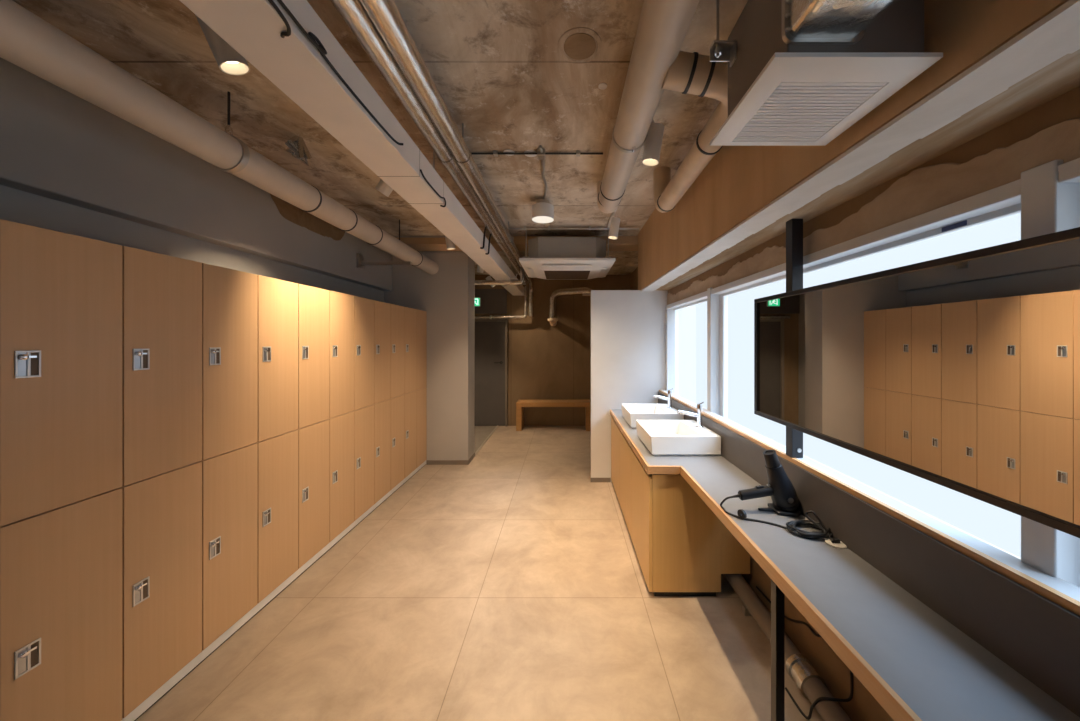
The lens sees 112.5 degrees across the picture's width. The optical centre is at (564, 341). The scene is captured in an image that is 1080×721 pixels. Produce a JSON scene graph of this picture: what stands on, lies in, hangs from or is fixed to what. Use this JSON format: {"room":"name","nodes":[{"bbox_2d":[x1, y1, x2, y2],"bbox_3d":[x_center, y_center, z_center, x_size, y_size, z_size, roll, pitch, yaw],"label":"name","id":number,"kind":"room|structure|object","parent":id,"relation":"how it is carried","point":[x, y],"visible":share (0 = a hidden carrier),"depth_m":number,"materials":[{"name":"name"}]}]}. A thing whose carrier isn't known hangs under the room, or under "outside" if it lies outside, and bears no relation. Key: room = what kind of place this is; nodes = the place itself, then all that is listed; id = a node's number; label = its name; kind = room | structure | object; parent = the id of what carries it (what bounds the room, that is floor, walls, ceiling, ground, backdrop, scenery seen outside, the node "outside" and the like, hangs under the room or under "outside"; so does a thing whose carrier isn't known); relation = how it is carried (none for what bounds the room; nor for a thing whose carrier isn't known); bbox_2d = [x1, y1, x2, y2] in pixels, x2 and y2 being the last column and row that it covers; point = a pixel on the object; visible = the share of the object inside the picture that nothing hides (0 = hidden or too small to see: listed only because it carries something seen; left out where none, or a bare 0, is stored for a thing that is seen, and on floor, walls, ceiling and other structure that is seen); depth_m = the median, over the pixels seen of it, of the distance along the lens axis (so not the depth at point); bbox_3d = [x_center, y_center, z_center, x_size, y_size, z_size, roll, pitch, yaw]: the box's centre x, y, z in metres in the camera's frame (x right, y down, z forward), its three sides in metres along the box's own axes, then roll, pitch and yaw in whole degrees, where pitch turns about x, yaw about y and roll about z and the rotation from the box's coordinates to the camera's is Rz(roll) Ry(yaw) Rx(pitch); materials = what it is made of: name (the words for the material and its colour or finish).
{"room":"changing room","nodes":[
{"label":"changing room","id":0,"kind":"room"},
{"bbox_2d":[0,185,384,301],"bbox_3d":[-2.215,0.150,2.250,0.170,2.600,7.900,0,0,0],"label":"wall","id":1,"kind":"structure","parent":0,"point":[18,206],"depth_m":1.83,"materials":[{"name":"grey paint"}]},
{"bbox_2d":[12,0,747,274],"bbox_3d":[-0.450,-1.197,2.300,3.700,0.106,8.000,0,0,0],"label":"ceiling","id":2,"kind":"structure","parent":0,"point":[519,76],"depth_m":1.68,"materials":[{"name":"concrete"}]},
{"bbox_2d":[0,57,391,290],"bbox_3d":[-2.079,-0.870,1.270,0.102,0.560,5.940,0,0,0],"label":"beam","id":3,"kind":"structure","parent":2,"relation":"attached to","point":[57,144],"depth_m":1.74,"materials":[{"name":"grey paint"}]},
{"bbox_2d":[356,253,411,269],"bbox_3d":[-1.775,-0.790,3.550,0.510,0.140,0.100,0,0,0],"label":"bracket","id":4,"kind":"object","parent":3,"relation":"attached to","point":[360,262],"visible":1,"depth_m":3.54,"materials":[{"name":"metal"}]},
{"bbox_2d":[0,0,438,274],"bbox_3d":[-1.549,-0.967,1.322,0.168,0.367,5.844,0,0,0],"label":"ceiling pipe","id":5,"kind":"object","parent":2,"relation":"hanging from","point":[29,42],"visible":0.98,"depth_m":1.32,"materials":[{"name":"metal"}]},
{"bbox_2d":[285,135,311,165],"bbox_3d":[-1.501,-1.088,2.029,0.125,0.150,0.116,0,0,-23],"label":"wall bracket","id":6,"kind":"object","parent":2,"relation":"attached to","point":[300,151],"visible":0.99,"depth_m":2.01,"materials":[{"name":"metal"}]},
{"bbox_2d":[179,0,523,295],"bbox_3d":[-0.795,-0.970,2.295,0.201,0.361,7.790,0,0,0],"label":"duct","id":7,"kind":"object","parent":2,"relation":"hanging from","point":[292,63],"visible":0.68,"depth_m":1.21,"materials":[{"name":"metal"}]},
{"bbox_2d":[268,0,290,37],"bbox_3d":[-0.709,-0.798,0.567,0.050,0.037,0.733,0,0,0],"label":"cable","id":8,"kind":"object","parent":7,"relation":"attached to","point":[288,33],"visible":1,"depth_m":0.89,"materials":[{"name":"rubber"}]},
{"bbox_2d":[277,0,402,144],"bbox_3d":[-0.681,-0.824,0.847,0.028,0.041,1.294,0,0,0],"label":"cable","id":9,"kind":"object","parent":7,"relation":"attached to","point":[309,35],"visible":1,"depth_m":1.02,"materials":[{"name":"rubber"}]},
{"bbox_2d":[420,169,445,206],"bbox_3d":[-0.702,-0.801,1.906,0.041,0.045,0.376,0,0,0],"label":"cable","id":10,"kind":"object","parent":7,"relation":"attached to","point":[425,179],"visible":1,"depth_m":1.88,"materials":[{"name":"rubber"}]},
{"bbox_2d":[480,227,485,248],"bbox_3d":[-0.686,-0.874,3.032,0.029,0.196,0.061,0,0,41],"label":"cable","id":11,"kind":"object","parent":7,"relation":"hanging from","point":[485,227],"visible":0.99,"depth_m":3.04,"materials":[{"name":"rubber"}]},
{"bbox_2d":[485,234,490,254],"bbox_3d":[-0.686,-0.874,3.232,0.029,0.196,0.061,0,0,41],"label":"cable","id":12,"kind":"object","parent":7,"relation":"hanging from","point":[490,234],"visible":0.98,"depth_m":3.24,"materials":[{"name":"rubber"}]},
{"bbox_2d":[394,236,444,237],"bbox_3d":[-1.510,-1.138,3.905,1.020,0.020,0.019,0,0,0],"label":"conduit","id":13,"kind":"object","parent":2,"relation":"attached to","point":[394,236],"visible":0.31,"depth_m":3.90,"materials":[{"name":"metal"}]},
{"bbox_2d":[330,0,528,284],"bbox_3d":[-1.167,-1.043,2.210,1.167,0.214,7.620,0,0,0],"label":"pipe","id":14,"kind":"object","parent":2,"relation":"hanging from","point":[353,13],"visible":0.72,"depth_m":1.39,"materials":[{"name":"metal"}]},
{"bbox_2d":[360,0,533,316],"bbox_3d":[-1.121,-0.785,2.256,1.257,0.730,7.713,0,0,0],"label":"pipe","id":15,"kind":"object","parent":2,"relation":"hanging from","point":[385,15],"visible":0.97,"depth_m":1.45,"materials":[{"name":"metal"}]},
{"bbox_2d":[475,298,479,305],"bbox_3d":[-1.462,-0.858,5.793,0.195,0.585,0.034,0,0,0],"label":"exit sign","id":16,"kind":"object","parent":2,"relation":"hanging from","point":[477,300],"visible":0.28,"depth_m":5.78,"materials":[{"name":"green plastic"}]},
{"bbox_2d":[477,265,483,272],"bbox_3d":[-1.108,-1.025,4.734,0.082,0.250,0.120,0,0,-37],"label":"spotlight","id":17,"kind":"object","parent":2,"relation":"attached to","point":[479,269],"visible":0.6,"depth_m":4.71,"materials":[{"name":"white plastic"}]},
{"bbox_2d":[397,236,637,250],"bbox_3d":[-0.415,-1.105,4.070,3.430,0.090,0.300,0,0,0],"label":"beam","id":18,"kind":"structure","parent":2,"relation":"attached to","point":[622,243],"depth_m":3.92,"materials":[{"name":"concrete"}]},
{"bbox_2d":[471,150,602,155],"bbox_3d":[-0.185,-1.139,2.180,0.830,0.022,0.030,0,0,0],"label":"conduit","id":19,"kind":"object","parent":2,"relation":"attached to","point":[495,152],"visible":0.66,"depth_m":2.17,"materials":[{"name":"metal"}]},
{"bbox_2d":[537,145,546,198],"bbox_3d":[-0.147,-1.130,2.480,0.046,0.040,0.763,0,0,-1],"label":"conduit","id":20,"kind":"object","parent":2,"relation":"attached to","point":[540,151],"visible":1,"depth_m":2.26,"materials":[{"name":"metal"}]},
{"bbox_2d":[532,198,553,222],"bbox_3d":[-0.178,-1.064,2.900,0.176,0.172,0.176,0,0,0],"label":"ceiling lamp","id":21,"kind":"object","parent":2,"relation":"hanging from","point":[542,210],"visible":1,"depth_m":2.84,"materials":[{"name":"white metal"}]},
{"bbox_2d":[532,216,553,222],"bbox_3d":[-0.178,-0.980,2.900,0.172,0.004,0.172,0,0,0],"label":"diffuser","id":22,"kind":"object","parent":21,"relation":"attached to","point":[538,219],"depth_m":2.89,"materials":[{"name":"white plastic"}]},
{"bbox_2d":[519,230,615,279],"bbox_3d":[0.022,-0.941,3.995,0.950,0.419,0.930,0,0,0],"label":"air conditioner","id":23,"kind":"object","parent":2,"relation":"hanging from","point":[548,258],"depth_m":3.60,"materials":[{"name":"white plastic"}]},
{"bbox_2d":[544,271,589,278],"bbox_3d":[0.022,-0.733,3.995,0.480,0.005,0.476,0,0,0],"label":"ceiling vent","id":24,"kind":"object","parent":23,"relation":"in","point":[547,274],"depth_m":3.98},
{"bbox_2d":[509,226,638,229],"bbox_3d":[-0.005,-1.133,3.600,1.490,0.034,0.024,0,0,0],"label":"conduit","id":25,"kind":"object","parent":2,"relation":"attached to","point":[524,228],"visible":0.72,"depth_m":3.59,"materials":[{"name":"metal"}]},
{"bbox_2d":[607,209,616,227],"bbox_3d":[0.430,-1.137,1.790,0.024,0.025,3.580,0,0,0],"label":"track","id":26,"kind":"object","parent":2,"relation":"attached to","point":[614,212],"visible":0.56,"depth_m":3.35,"materials":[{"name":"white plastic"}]},
{"bbox_2d":[608,213,619,239],"bbox_3d":[0.433,-1.015,3.164,0.109,0.223,0.082,0,0,-17],"label":"spotlight","id":27,"kind":"object","parent":26,"relation":"attached to","point":[615,221],"visible":1,"depth_m":3.13,"materials":[{"name":"white metal"}]},
{"bbox_2d":[597,0,698,212],"bbox_3d":[0.312,-1.026,0.548,0.170,0.248,4.297,0,0,0],"label":"ceiling pipe","id":28,"kind":"object","parent":2,"relation":"hanging from","point":[663,25],"visible":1,"depth_m":1.31,"materials":[{"name":"metal"}]},
{"bbox_2d":[642,120,663,165],"bbox_3d":[0.432,-1.000,1.765,0.107,0.252,0.082,0,0,23],"label":"spotlight","id":29,"kind":"object","parent":2,"relation":"attached to","point":[653,142],"visible":0.91,"depth_m":1.73,"materials":[{"name":"white metal"}]},
{"bbox_2d":[653,51,727,212],"bbox_3d":[0.531,-0.991,1.843,0.362,0.317,1.266,0,0,0],"label":"duct","id":30,"kind":"object","parent":2,"relation":"attached to","point":[694,73],"visible":0.86,"depth_m":1.41,"materials":[{"name":"grey metal"}]},
{"bbox_2d":[710,0,942,145],"bbox_3d":[0.574,-0.855,0.220,0.357,0.590,1.640,0,0,0],"label":"air conditioning unit","id":31,"kind":"object","parent":2,"relation":"hanging from","point":[801,72],"visible":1,"depth_m":0.78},
{"bbox_2d":[733,82,886,140],"bbox_3d":[0.585,-0.562,0.894,0.230,0.003,0.224,0,0,0],"label":"grille","id":32,"kind":"object","parent":31,"relation":"attached to","point":[790,111],"depth_m":0.87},
{"bbox_2d":[638,0,1079,290],"bbox_3d":[0.990,-0.838,1.075,0.420,0.624,5.550,0,0,0],"label":"wall","id":33,"kind":"structure","parent":2,"relation":"attached to","point":[737,182],"depth_m":1.08,"materials":[{"name":"brown wood"}]},
{"bbox_2d":[385,253,474,459],"bbox_3d":[-1.636,0.200,4.397,0.988,2.500,0.305,0,0,0],"label":"wall","id":34,"kind":"structure","parent":0,"point":[447,296],"depth_m":4.25,"materials":[{"name":"grey paint"}]},
{"bbox_2d":[419,251,463,252],"bbox_3d":[-1.580,-1.062,4.393,0.900,0.025,0.335,0,0,0],"label":"trim","id":35,"kind":"structure","parent":34,"relation":"on","point":[419,251],"depth_m":4.24,"materials":[{"name":"metal"}]},
{"bbox_2d":[426,460,468,464],"bbox_3d":[-1.383,1.425,4.240,0.494,0.050,0.009,0,0,0],"label":"baseboard","id":36,"kind":"structure","parent":34,"relation":"attached to","point":[428,462],"depth_m":4.24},
{"bbox_2d":[136,426,822,720],"bbox_3d":[-0.450,1.498,2.300,3.700,0.104,8.000,0,0,0],"label":"floor","id":37,"kind":"structure","parent":0,"point":[508,584],"depth_m":1.83,"materials":[{"name":"tile"}]},
{"bbox_2d":[0,488,121,720],"bbox_3d":[-1.853,0.966,1.183,0.473,0.858,0.292,0,0,0],"label":"locker","id":38,"kind":"object","parent":37,"relation":"on","point":[61,567],"visible":1,"depth_m":1.17,"materials":[{"name":"brown wood"}]},
{"bbox_2d":[0,219,121,526],"bbox_3d":[-1.853,0.090,1.183,0.473,0.893,0.292,0,0,0],"label":"locker","id":39,"kind":"object","parent":38,"relation":"on","point":[61,293],"visible":1,"depth_m":1.16,"materials":[{"name":"brown wood"}]},
{"bbox_2d":[120,462,201,717],"bbox_3d":[-1.853,0.966,1.474,0.473,0.858,0.292,0,0,0],"label":"locker","id":40,"kind":"object","parent":37,"relation":"on","point":[162,513],"visible":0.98,"depth_m":1.45,"materials":[{"name":"brown wood"}]},
{"bbox_2d":[122,246,201,485],"bbox_3d":[-1.853,0.090,1.474,0.473,0.893,0.292,0,0,0],"label":"locker","id":41,"kind":"object","parent":40,"relation":"on","point":[162,294],"visible":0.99,"depth_m":1.44,"materials":[{"name":"brown wood"}]},
{"bbox_2d":[199,443,257,649],"bbox_3d":[-1.853,0.966,1.766,0.473,0.858,0.292,0,0,0],"label":"locker","id":42,"kind":"object","parent":37,"relation":"on","point":[229,479],"visible":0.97,"depth_m":1.75,"materials":[{"name":"brown wood"}]},
{"bbox_2d":[202,263,257,459],"bbox_3d":[-1.853,0.090,1.766,0.473,0.893,0.292,0,0,0],"label":"locker","id":43,"kind":"object","parent":42,"relation":"on","point":[229,296],"visible":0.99,"depth_m":1.74,"materials":[{"name":"brown wood"}]},
{"bbox_2d":[121,461,425,720],"bbox_3d":[-1.862,1.423,2.641,0.456,0.055,3.208,0,0,0],"label":"plinth","id":44,"kind":"object","parent":37,"relation":"on","point":[165,688],"visible":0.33,"depth_m":1.81,"materials":[{"name":"white plastic"}]},
{"bbox_2d":[257,430,297,602],"bbox_3d":[-1.853,0.966,2.058,0.473,0.858,0.292,0,0,0],"label":"locker","id":45,"kind":"object","parent":37,"relation":"on","point":[277,455],"visible":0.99,"depth_m":2.04,"materials":[{"name":"brown wood"}]},
{"bbox_2d":[258,275,297,441],"bbox_3d":[-1.853,0.090,2.058,0.473,0.893,0.292,0,0,0],"label":"locker","id":46,"kind":"object","parent":45,"relation":"on","point":[277,299],"visible":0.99,"depth_m":2.03,"materials":[{"name":"brown wood"}]},
{"bbox_2d":[297,419,329,568],"bbox_3d":[-1.853,0.966,2.349,0.473,0.858,0.292,0,0,0],"label":"locker","id":47,"kind":"object","parent":37,"relation":"on","point":[314,439],"visible":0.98,"depth_m":2.33,"materials":[{"name":"brown wood"}]},
{"bbox_2d":[298,284,329,428],"bbox_3d":[-1.853,0.090,2.349,0.473,0.893,0.292,0,0,0],"label":"locker","id":48,"kind":"object","parent":47,"relation":"on","point":[313,302],"visible":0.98,"depth_m":2.32,"materials":[{"name":"brown wood"}]},
{"bbox_2d":[330,411,353,541],"bbox_3d":[-1.853,0.966,2.641,0.473,0.858,0.292,0,0,0],"label":"locker","id":49,"kind":"object","parent":37,"relation":"on","point":[341,426],"visible":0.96,"depth_m":2.63,"materials":[{"name":"brown wood"}]},
{"bbox_2d":[330,291,353,417],"bbox_3d":[-1.853,0.090,2.641,0.473,0.893,0.292,0,0,0],"label":"locker","id":50,"kind":"object","parent":49,"relation":"on","point":[341,304],"visible":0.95,"depth_m":2.63,"materials":[{"name":"brown wood"}]},
{"bbox_2d":[354,405,373,520],"bbox_3d":[-1.853,0.966,2.932,0.473,0.858,0.292,0,0,0],"label":"locker","id":51,"kind":"object","parent":37,"relation":"on","point":[363,417],"visible":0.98,"depth_m":2.91,"materials":[{"name":"brown wood"}]},
{"bbox_2d":[354,296,373,410],"bbox_3d":[-1.853,0.090,2.932,0.473,0.893,0.292,0,0,0],"label":"locker","id":52,"kind":"object","parent":51,"relation":"on","point":[363,307],"visible":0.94,"depth_m":2.91,"materials":[{"name":"brown wood"}]},
{"bbox_2d":[373,399,390,503],"bbox_3d":[-1.853,0.966,3.224,0.473,0.858,0.292,0,0,0],"label":"locker","id":53,"kind":"object","parent":37,"relation":"on","point":[382,410],"visible":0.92,"depth_m":3.21,"materials":[{"name":"brown wood"}]},
{"bbox_2d":[374,300,390,403],"bbox_3d":[-1.853,0.090,3.224,0.473,0.893,0.292,0,0,0],"label":"locker","id":54,"kind":"object","parent":53,"relation":"on","point":[382,310],"visible":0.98,"depth_m":3.21,"materials":[{"name":"brown wood"}]},
{"bbox_2d":[391,395,404,489],"bbox_3d":[-1.853,0.966,3.516,0.473,0.858,0.292,0,0,0],"label":"locker","id":55,"kind":"object","parent":37,"relation":"on","point":[397,403],"visible":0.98,"depth_m":3.50,"materials":[{"name":"brown wood"}]},
{"bbox_2d":[391,304,404,397],"bbox_3d":[-1.853,0.090,3.516,0.473,0.893,0.292,0,0,0],"label":"locker","id":56,"kind":"object","parent":55,"relation":"on","point":[397,312],"visible":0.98,"depth_m":3.50,"materials":[{"name":"brown wood"}]},
{"bbox_2d":[403,391,415,477],"bbox_3d":[-1.853,0.966,3.807,0.473,0.858,0.292,0,0,0],"label":"locker","id":57,"kind":"object","parent":37,"relation":"on","point":[410,398],"visible":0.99,"depth_m":3.80,"materials":[{"name":"brown wood"}]},
{"bbox_2d":[405,307,415,393],"bbox_3d":[-1.853,0.090,3.807,0.473,0.893,0.292,0,0,0],"label":"locker","id":58,"kind":"object","parent":57,"relation":"on","point":[410,313],"visible":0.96,"depth_m":3.80,"materials":[{"name":"brown wood"}]},
{"bbox_2d":[416,309,426,467],"bbox_3d":[-1.660,0.519,4.099,0.060,1.751,0.290,0,0,0],"label":"filler panel","id":59,"kind":"object","parent":37,"relation":"on","point":[421,316],"visible":0.77,"depth_m":4.09,"materials":[{"name":"brown wood"}]},
{"bbox_2d":[516,400,590,430],"bbox_3d":[-0.180,1.219,5.970,1.220,0.462,0.300,0,0,0],"label":"bench","id":60,"kind":"object","parent":37,"relation":"on","point":[520,404],"visible":0.84,"depth_m":5.82,"materials":[{"name":"brown wood"}]},
{"bbox_2d":[611,417,749,595],"bbox_3d":[0.760,1.097,2.868,0.570,0.705,1.675,0,0,0],"label":"vanity cabinet","id":61,"kind":"object","parent":37,"relation":"on","point":[682,548],"visible":0.69,"depth_m":2.03,"materials":[{"name":"brown wood"}]},
{"bbox_2d":[724,574,851,720],"bbox_3d":[0.985,1.384,1.245,0.108,0.132,4.890,0,0,0],"label":"pipe","id":62,"kind":"object","parent":37,"relation":"on","point":[800,669],"visible":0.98,"depth_m":1.50,"materials":[{"name":"metal"}]},
{"bbox_2d":[610,392,1079,720],"bbox_3d":[0.715,0.983,1.556,0.506,0.934,4.312,0,0,0],"label":"countertop","id":63,"kind":"structure","parent":37,"relation":"on","point":[933,632],"depth_m":0.90,"materials":[{"name":"grey laminate"}]},
{"bbox_2d":[621,404,683,428],"bbox_3d":[0.736,0.638,3.109,0.429,0.122,0.464,0,0,0],"label":"basin","id":64,"kind":"object","parent":63,"relation":"in","point":[631,413],"visible":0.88,"depth_m":2.99,"materials":[{"name":"white ceramic"}]},
{"bbox_2d":[653,388,672,408],"bbox_3d":[0.847,0.490,3.110,0.179,0.171,0.048,0,0,0],"label":"faucet","id":65,"kind":"object","parent":63,"relation":"on","point":[669,398],"visible":1,"depth_m":3.10,"materials":[{"name":"silver metal"}]},
{"bbox_2d":[636,420,720,455],"bbox_3d":[0.736,0.638,2.419,0.429,0.122,0.464,0,0,0],"label":"basin","id":66,"kind":"object","parent":63,"relation":"in","point":[661,437],"visible":1,"depth_m":2.19,"materials":[{"name":"white ceramic"}]},
{"bbox_2d":[677,402,703,427],"bbox_3d":[0.847,0.490,2.420,0.179,0.171,0.048,0,0,0],"label":"faucet","id":67,"kind":"object","parent":63,"relation":"on","point":[698,414],"visible":1,"depth_m":2.41,"materials":[{"name":"silver metal"}]},
{"bbox_2d":[720,450,833,542],"bbox_3d":[0.813,0.577,1.386,0.319,0.252,0.305,0,0,0],"label":"hair dryer","id":68,"kind":"object","parent":63,"relation":"on","point":[783,494],"visible":1,"depth_m":1.45,"materials":[{"name":"black plastic"}]},
{"bbox_2d":[825,538,846,548],"bbox_3d":[0.937,0.691,1.244,0.060,0.018,0.060,0,0,0],"label":"power outlet","id":69,"kind":"object","parent":63,"relation":"on","point":[837,543],"visible":0.99,"depth_m":1.24,"materials":[{"name":"white plastic"}]},
{"bbox_2d":[475,275,629,425],"bbox_3d":[-0.450,0.150,6.235,3.700,2.600,0.130,0,0,0],"label":"wall","id":70,"kind":"structure","parent":0,"point":[546,361],"depth_m":6.20,"materials":[{"name":"brown paint"}]},
{"bbox_2d":[475,425,497,454],"bbox_3d":[-1.153,1.444,5.380,0.025,0.012,1.640,0,0,0],"label":"trim","id":71,"kind":"structure","parent":70,"relation":"attached to","point":[491,433],"depth_m":5.23,"materials":[{"name":"metal"}]},
{"bbox_2d":[475,319,507,425],"bbox_3d":[-1.417,0.530,6.151,0.865,1.840,0.099,0,0,0],"label":"door","id":72,"kind":"structure","parent":70,"relation":"in","point":[491,335],"depth_m":6.17,"materials":[{"name":"black metal"}]},
{"bbox_2d":[475,286,526,318],"bbox_3d":[-1.268,-0.657,6.080,1.265,0.556,0.062,0,0,0],"label":"drain pipe","id":73,"kind":"object","parent":70,"relation":"attached to","point":[525,287],"visible":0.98,"depth_m":6.06,"materials":[{"name":"metal"}]},
{"bbox_2d":[548,287,592,325],"bbox_3d":[0.101,-0.577,6.020,0.773,0.634,0.370,0,0,0],"label":"pipe","id":74,"kind":"object","parent":70,"relation":"attached to","point":[552,319],"visible":0.84,"depth_m":5.87,"materials":[{"name":"metal"}]},
{"bbox_2d":[591,290,667,481],"bbox_3d":[0.664,0.460,3.743,0.792,1.980,0.055,0,0,0],"label":"wall","id":75,"kind":"structure","parent":0,"point":[628,327],"depth_m":3.71,"materials":[{"name":"white paint"}]},
{"bbox_2d":[591,478,610,481],"bbox_3d":[0.367,1.427,3.711,0.206,0.045,0.009,0,0,0],"label":"baseboard","id":76,"kind":"structure","parent":75,"relation":"attached to","point":[592,479],"depth_m":3.71,"materials":[{"name":"brown wood"}]},
{"bbox_2d":[666,306,674,393],"bbox_3d":[1.093,0.104,3.680,0.114,0.932,0.050,0,0,0],"label":"trim","id":77,"kind":"structure","parent":75,"relation":"attached to","point":[670,313],"depth_m":3.65,"materials":[{"name":"white paint"}]},
{"bbox_2d":[641,0,1079,290],"bbox_3d":[0.844,-0.521,1.006,0.129,0.011,5.412,0,0,0],"label":"ceiling beam","id":78,"kind":"structure","parent":75,"relation":"attached to","point":[1056,35],"depth_m":0.81,"materials":[{"name":"paint"}]},
{"bbox_2d":[630,267,637,289],"bbox_3d":[1.260,0.150,5.025,0.280,2.600,2.350,0,0,0],"label":"wall","id":79,"kind":"structure","parent":0,"point":[634,275],"depth_m":5.80,"materials":[{"name":"brown wood"}]},
{"bbox_2d":[667,86,1079,720],"bbox_3d":[1.126,0.459,1.075,0.148,1.983,5.550,0,0,0],"label":"wall","id":80,"kind":"structure","parent":0,"point":[1046,133],"depth_m":1.15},
{"bbox_2d":[667,293,706,408],"bbox_3d":[1.095,0.106,3.163,0.110,0.937,1.075,0,0,0],"label":"window","id":81,"kind":"structure","parent":80,"relation":"in","point":[690,314],"depth_m":3.15,"materials":[{"name":"white glass"}]},
{"bbox_2d":[707,288,719,414],"bbox_3d":[1.093,0.092,2.595,0.114,0.955,0.060,0,0,0],"label":"trim","id":82,"kind":"structure","parent":80,"relation":"attached to","point":[713,301],"depth_m":2.56,"materials":[{"name":"white paint"}]},
{"bbox_2d":[756,586,820,636],"bbox_3d":[1.054,1.231,1.688,0.010,0.248,0.584,0,0,0],"label":"cable","id":83,"kind":"object","parent":80,"relation":"attached to","point":[760,591],"visible":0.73,"depth_m":1.63,"materials":[{"name":"rubber"}]},
{"bbox_2d":[785,670,852,719],"bbox_3d":[0.960,1.151,1.388,0.088,0.602,0.230,0,0,-40],"label":"cable","id":84,"kind":"object","parent":80,"relation":"attached to","point":[850,697],"visible":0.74,"depth_m":1.34,"materials":[{"name":"rubber"}]},
{"bbox_2d":[711,185,1020,558],"bbox_3d":[1.095,0.106,1.692,0.110,0.937,1.745,0,0,0],"label":"window","id":85,"kind":"structure","parent":80,"relation":"in","point":[994,219],"depth_m":1.24,"materials":[{"name":"white glass"}]},
{"bbox_2d":[659,390,1079,615],"bbox_3d":[1.006,0.507,1.255,0.077,0.018,4.910,0,0,0],"label":"window sill","id":86,"kind":"structure","parent":80,"relation":"attached to","point":[1065,594],"depth_m":0.96,"materials":[{"name":"paint"}]},
{"bbox_2d":[754,219,1079,537],"bbox_3d":[0.979,-0.014,1.018,0.081,1.024,1.535,0,0,0],"label":"mirror","id":87,"kind":"object","parent":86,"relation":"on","point":[960,372],"visible":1,"depth_m":0.89,"materials":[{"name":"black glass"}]},
{"bbox_2d":[666,158,1079,305],"bbox_3d":[1.052,-0.364,1.006,0.025,0.016,5.412,0,0,0],"label":"trim","id":88,"kind":"structure","parent":80,"relation":"attached to","point":[1066,165],"depth_m":1.06,"materials":[{"name":"white paint"}]},
{"bbox_2d":[1021,160,1079,587],"bbox_3d":[1.093,0.092,0.790,0.114,0.955,0.060,0,0,0],"label":"window frame","id":89,"kind":"structure","parent":80,"relation":"attached to","point":[1048,206],"depth_m":0.77,"materials":[{"name":"white paint"}]},
{"bbox_2d":[1059,164,1079,182],"bbox_3d":[1.095,0.106,-0.120,0.110,0.937,1.760,0,0,0],"label":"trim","id":90,"kind":"structure","parent":80,"relation":"in","point":[1071,174],"depth_m":0.74,"materials":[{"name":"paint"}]},
{"bbox_3d":[-1.120,-1.138,2.100,0.024,0.025,3.600,0,0,0],"label":"track","id":91,"kind":"object","parent":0,"visible":0},
{"bbox_2d":[195,15,249,75],"bbox_3d":[-1.124,-1.011,1.180,0.138,0.231,0.082,0,0,-40],"label":"spotlight","id":92,"kind":"object","parent":91,"relation":"hanging from","point":[229,61],"visible":0.62,"depth_m":1.16,"materials":[{"name":"white metal"}]},
{"bbox_2d":[375,179,392,196],"bbox_3d":[-1.069,-1.006,2.192,0.168,0.241,0.082,0,0,9],"label":"spotlight","id":93,"kind":"object","parent":91,"relation":"attached to","point":[384,188],"visible":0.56,"depth_m":2.16,"materials":[{"name":"white plastic"}]},
{"bbox_2d":[445,236,454,249],"bbox_3d":[-1.128,-1.015,3.530,0.082,0.222,0.107,0,0,40],"label":"spotlight","id":94,"kind":"object","parent":91,"relation":"attached to","point":[450,245],"visible":0.58,"depth_m":3.50,"materials":[{"name":"white plastic"}]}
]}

